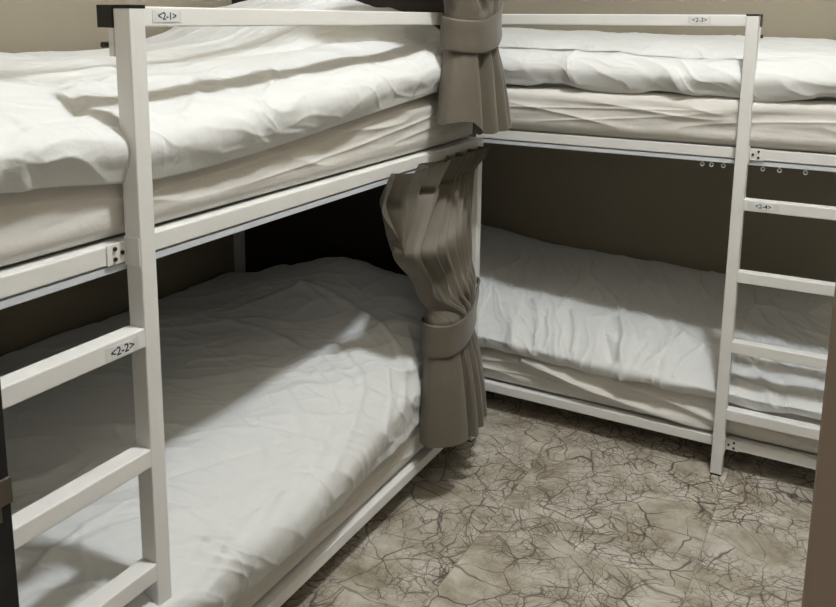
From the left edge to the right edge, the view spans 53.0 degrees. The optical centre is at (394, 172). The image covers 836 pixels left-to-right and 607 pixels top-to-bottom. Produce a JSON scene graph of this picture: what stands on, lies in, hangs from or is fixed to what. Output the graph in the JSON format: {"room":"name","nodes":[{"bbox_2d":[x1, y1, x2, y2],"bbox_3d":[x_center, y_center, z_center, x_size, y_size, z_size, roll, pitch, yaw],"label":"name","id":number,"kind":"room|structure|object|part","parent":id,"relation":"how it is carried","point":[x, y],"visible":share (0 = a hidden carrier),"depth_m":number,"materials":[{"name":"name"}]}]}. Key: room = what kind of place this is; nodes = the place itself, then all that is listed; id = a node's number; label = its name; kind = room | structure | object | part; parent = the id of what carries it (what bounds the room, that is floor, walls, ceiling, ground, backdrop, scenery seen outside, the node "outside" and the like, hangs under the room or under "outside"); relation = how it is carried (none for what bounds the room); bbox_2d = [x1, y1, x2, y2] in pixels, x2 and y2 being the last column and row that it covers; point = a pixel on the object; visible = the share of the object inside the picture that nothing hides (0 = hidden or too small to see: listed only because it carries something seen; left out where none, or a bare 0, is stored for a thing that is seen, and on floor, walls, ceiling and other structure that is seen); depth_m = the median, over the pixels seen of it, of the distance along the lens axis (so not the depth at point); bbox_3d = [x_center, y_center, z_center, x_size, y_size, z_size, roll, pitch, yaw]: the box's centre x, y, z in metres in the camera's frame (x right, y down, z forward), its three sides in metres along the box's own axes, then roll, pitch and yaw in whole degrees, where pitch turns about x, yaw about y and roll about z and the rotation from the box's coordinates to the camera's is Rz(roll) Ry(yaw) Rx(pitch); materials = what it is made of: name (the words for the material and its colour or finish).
{"room":"dormitory","nodes":[
{"label":"dormitory","id":0,"kind":"room"},
{"bbox_2d":[0,0,233,356],"bbox_3d":[-1.013,-1.057,3.155,0.100,4.250,3.790,6,12,29],"label":"wall","id":1,"kind":"structure","parent":0,"point":[25,25],"depth_m":3.02,"materials":[{"name":"beige paint"}]},
{"bbox_2d":[232,0,475,275],"bbox_3d":[-0.195,-1.083,3.324,1.150,4.250,0.060,6,12,29],"label":"wall partition","id":2,"kind":"structure","parent":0,"point":[352,226],"depth_m":3.56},
{"bbox_2d":[280,390,815,606],"bbox_3d":[0.311,1.403,1.785,4.200,0.080,5.570,6,12,29],"label":"floor","id":3,"kind":"structure","parent":0,"point":[547,506],"depth_m":2.78,"materials":[{"name":"stone"}]},
{"bbox_2d":[0,5,482,606],"bbox_3d":[-0.728,0.360,2.550,1.249,1.682,2.244,6,12,29],"label":"bunk bed","id":4,"kind":"object","parent":3,"relation":"on","point":[136,250],"visible":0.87,"depth_m":1.70,"materials":[{"name":"white metal"}]},
{"bbox_3d":[-0.538,-0.247,1.593,0.012,0.054,0.005,6,12,29],"label":"hanger plate","id":5,"kind":"part","parent":4,"relation":"part of","materials":[{"name":"white metal"}]},
{"bbox_3d":[-0.508,0.511,1.736,0.043,1.670,0.040,6,12,29],"label":"ladder post","id":6,"kind":"part","parent":4,"relation":"part of","materials":[{"name":"white metal"}]},
{"bbox_2d":[0,93,472,266],"bbox_3d":[-0.725,-0.111,2.479,1.166,0.189,2.172,6,12,29],"label":"mattress","id":7,"kind":"object","parent":4,"relation":"on","point":[34,223],"visible":0.38,"depth_m":1.92,"materials":[{"name":"grey fabric"}]},
{"bbox_2d":[0,0,442,192],"bbox_3d":[-0.704,-0.330,2.415,1.212,0.425,2.174,6,12,29],"label":"duvet","id":8,"kind":"object","parent":7,"relation":"on","point":[217,94],"visible":0.77,"depth_m":2.04,"materials":[{"name":"white fabric"}]},
{"bbox_3d":[-0.707,0.133,3.782,0.038,1.674,0.038,6,12,29],"label":"corner post","id":9,"kind":"part","parent":4,"relation":"part of","materials":[{"name":"white metal"}]},
{"bbox_3d":[-0.241,0.058,2.210,0.040,0.039,2.240,6,12,29],"label":"rail","id":10,"kind":"part","parent":4,"relation":"part of","materials":[{"name":"white metal"}]},
{"bbox_3d":[-0.115,-0.430,2.338,0.040,0.040,1.747,6,12,29],"label":"guard rail","id":11,"kind":"part","parent":4,"relation":"part of","materials":[{"name":"white metal"}]},
{"bbox_2d":[230,424,423,606],"bbox_3d":[-0.727,0.959,2.672,1.162,0.194,2.173,6,12,29],"label":"mattress","id":12,"kind":"object","parent":4,"relation":"on","point":[385,470],"visible":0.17,"depth_m":2.53,"materials":[{"name":"grey fabric"}]},
{"bbox_2d":[0,257,424,606],"bbox_3d":[-0.692,0.704,2.594,1.256,0.444,2.170,6,12,29],"label":"duvet","id":13,"kind":"object","parent":12,"relation":"on","point":[284,386],"visible":0.79,"depth_m":2.42,"materials":[{"name":"white fabric"}]},
{"bbox_3d":[-0.247,1.130,2.406,0.040,0.038,2.240,6,12,29],"label":"rail","id":14,"kind":"part","parent":4,"relation":"part of","materials":[{"name":"white metal"}]},
{"bbox_2d":[380,145,491,447],"bbox_3d":[0.180,0.456,2.882,0.204,1.016,0.756,6,12,28],"label":"curtain","id":15,"kind":"object","parent":4,"relation":"hanging from","point":[427,212],"visible":1,"depth_m":2.82,"materials":[{"name":"beige fabric"}]},
{"bbox_3d":[0.302,0.488,3.259,0.038,1.176,0.038,6,12,29],"label":"corner post","id":16,"kind":"part","parent":4,"relation":"part of","materials":[{"name":"white metal"}]},
{"bbox_2d":[476,14,835,475],"bbox_3d":[0.768,0.143,3.788,2.500,1.682,1.044,6,12,29],"label":"bunk bed","id":17,"kind":"object","parent":3,"relation":"on","point":[744,155],"visible":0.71,"depth_m":3.00,"materials":[{"name":"white metal"}]},
{"bbox_3d":[0.354,-0.613,3.358,2.059,0.040,0.040,6,12,29],"label":"guard rail","id":18,"kind":"part","parent":17,"relation":"part of","materials":[{"name":"white metal"}]},
{"bbox_2d":[480,346,820,453],"bbox_3d":[0.761,0.760,3.895,2.391,0.164,0.994,6,12,29],"label":"mattress","id":19,"kind":"object","parent":17,"relation":"on","point":[696,411],"visible":0.13,"depth_m":3.28,"materials":[{"name":"grey fabric"}]},
{"bbox_2d":[478,224,833,419],"bbox_3d":[0.769,0.549,3.869,2.380,0.320,1.058,6,12,29],"label":"duvet","id":20,"kind":"object","parent":19,"relation":"on","point":[620,317],"visible":0.55,"depth_m":3.53,"materials":[{"name":"white fabric"}]},
{"bbox_3d":[0.536,0.929,3.529,2.500,0.038,0.040,6,12,29],"label":"rail","id":21,"kind":"part","parent":17,"relation":"part of","materials":[{"name":"white metal"}]},
{"bbox_3d":[0.543,-0.142,3.333,2.500,0.039,0.040,6,12,29],"label":"rail","id":22,"kind":"part","parent":17,"relation":"part of","materials":[{"name":"white metal"}]},
{"bbox_2d":[506,84,835,153],"bbox_3d":[0.763,-0.318,3.689,2.380,0.179,0.985,6,12,29],"label":"mattress","id":23,"kind":"object","parent":17,"relation":"on","point":[809,125],"visible":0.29,"depth_m":3.02,"materials":[{"name":"grey fabric"}]},
{"bbox_2d":[498,27,835,101],"bbox_3d":[0.775,-0.510,3.674,2.380,0.238,1.055,6,12,29],"label":"duvet","id":24,"kind":"object","parent":23,"relation":"on","point":[787,69],"visible":0.65,"depth_m":3.12,"materials":[{"name":"white fabric"}]},
{"bbox_3d":[1.205,0.294,2.977,0.040,1.670,0.043,6,12,29],"label":"ladder post","id":25,"kind":"part","parent":17,"relation":"part of","materials":[{"name":"white metal"}]},
{"bbox_2d":[481,0,835,281],"bbox_3d":[1.336,-1.184,3.926,3.200,4.250,0.100,6,12,29],"label":"wall","id":26,"kind":"structure","parent":0,"point":[677,212],"depth_m":4.09,"materials":[{"name":"beige paint"}]},
{"bbox_3d":[0.432,-3.031,1.961,3.400,0.080,3.790,6,12,29],"label":"ceiling","id":27,"kind":"structure","parent":0,"visible":0},
{"bbox_3d":[-0.138,-1.962,1.922,0.030,2.015,1.990,6,12,29],"label":"rail","id":28,"kind":"object","parent":27,"relation":"hanging from","visible":0},
{"bbox_2d":[436,0,511,134],"bbox_3d":[0.207,-0.581,2.689,0.201,0.955,0.750,6,12,29],"label":"curtain","id":29,"kind":"object","parent":28,"relation":"hanging from","point":[472,87],"visible":1,"depth_m":2.70,"materials":[{"name":"beige fabric"}]},
{"bbox_3d":[-0.493,-0.620,0.783,3.200,4.250,0.120,6,12,29],"label":"wall","id":30,"kind":"structure","parent":0,"visible":0},
{"bbox_2d":[0,281,835,606],"bbox_3d":[-0.124,0.469,0.758,0.970,2.120,0.131,6,12,29],"label":"door frame","id":31,"kind":"structure","parent":30,"relation":"in","point":[819,589],"depth_m":0.43,"materials":[{"name":"black paint"}]},
{"bbox_3d":[-0.479,0.383,1.000,0.009,0.082,0.046,6,12,29],"label":"strike plate","id":32,"kind":"part","parent":31,"relation":"part of","materials":[{"name":"grey metal"}]},
{"bbox_3d":[-0.522,0.426,0.982,0.052,2.120,0.130,6,12,29],"label":"black frame","id":33,"kind":"part","parent":31,"relation":"part of","materials":[{"name":"black paint"}]},
{"bbox_3d":[0.271,0.512,0.536,0.060,2.120,0.130,6,12,29],"label":"brown frame","id":34,"kind":"part","parent":31,"relation":"part of","materials":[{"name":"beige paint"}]}
]}

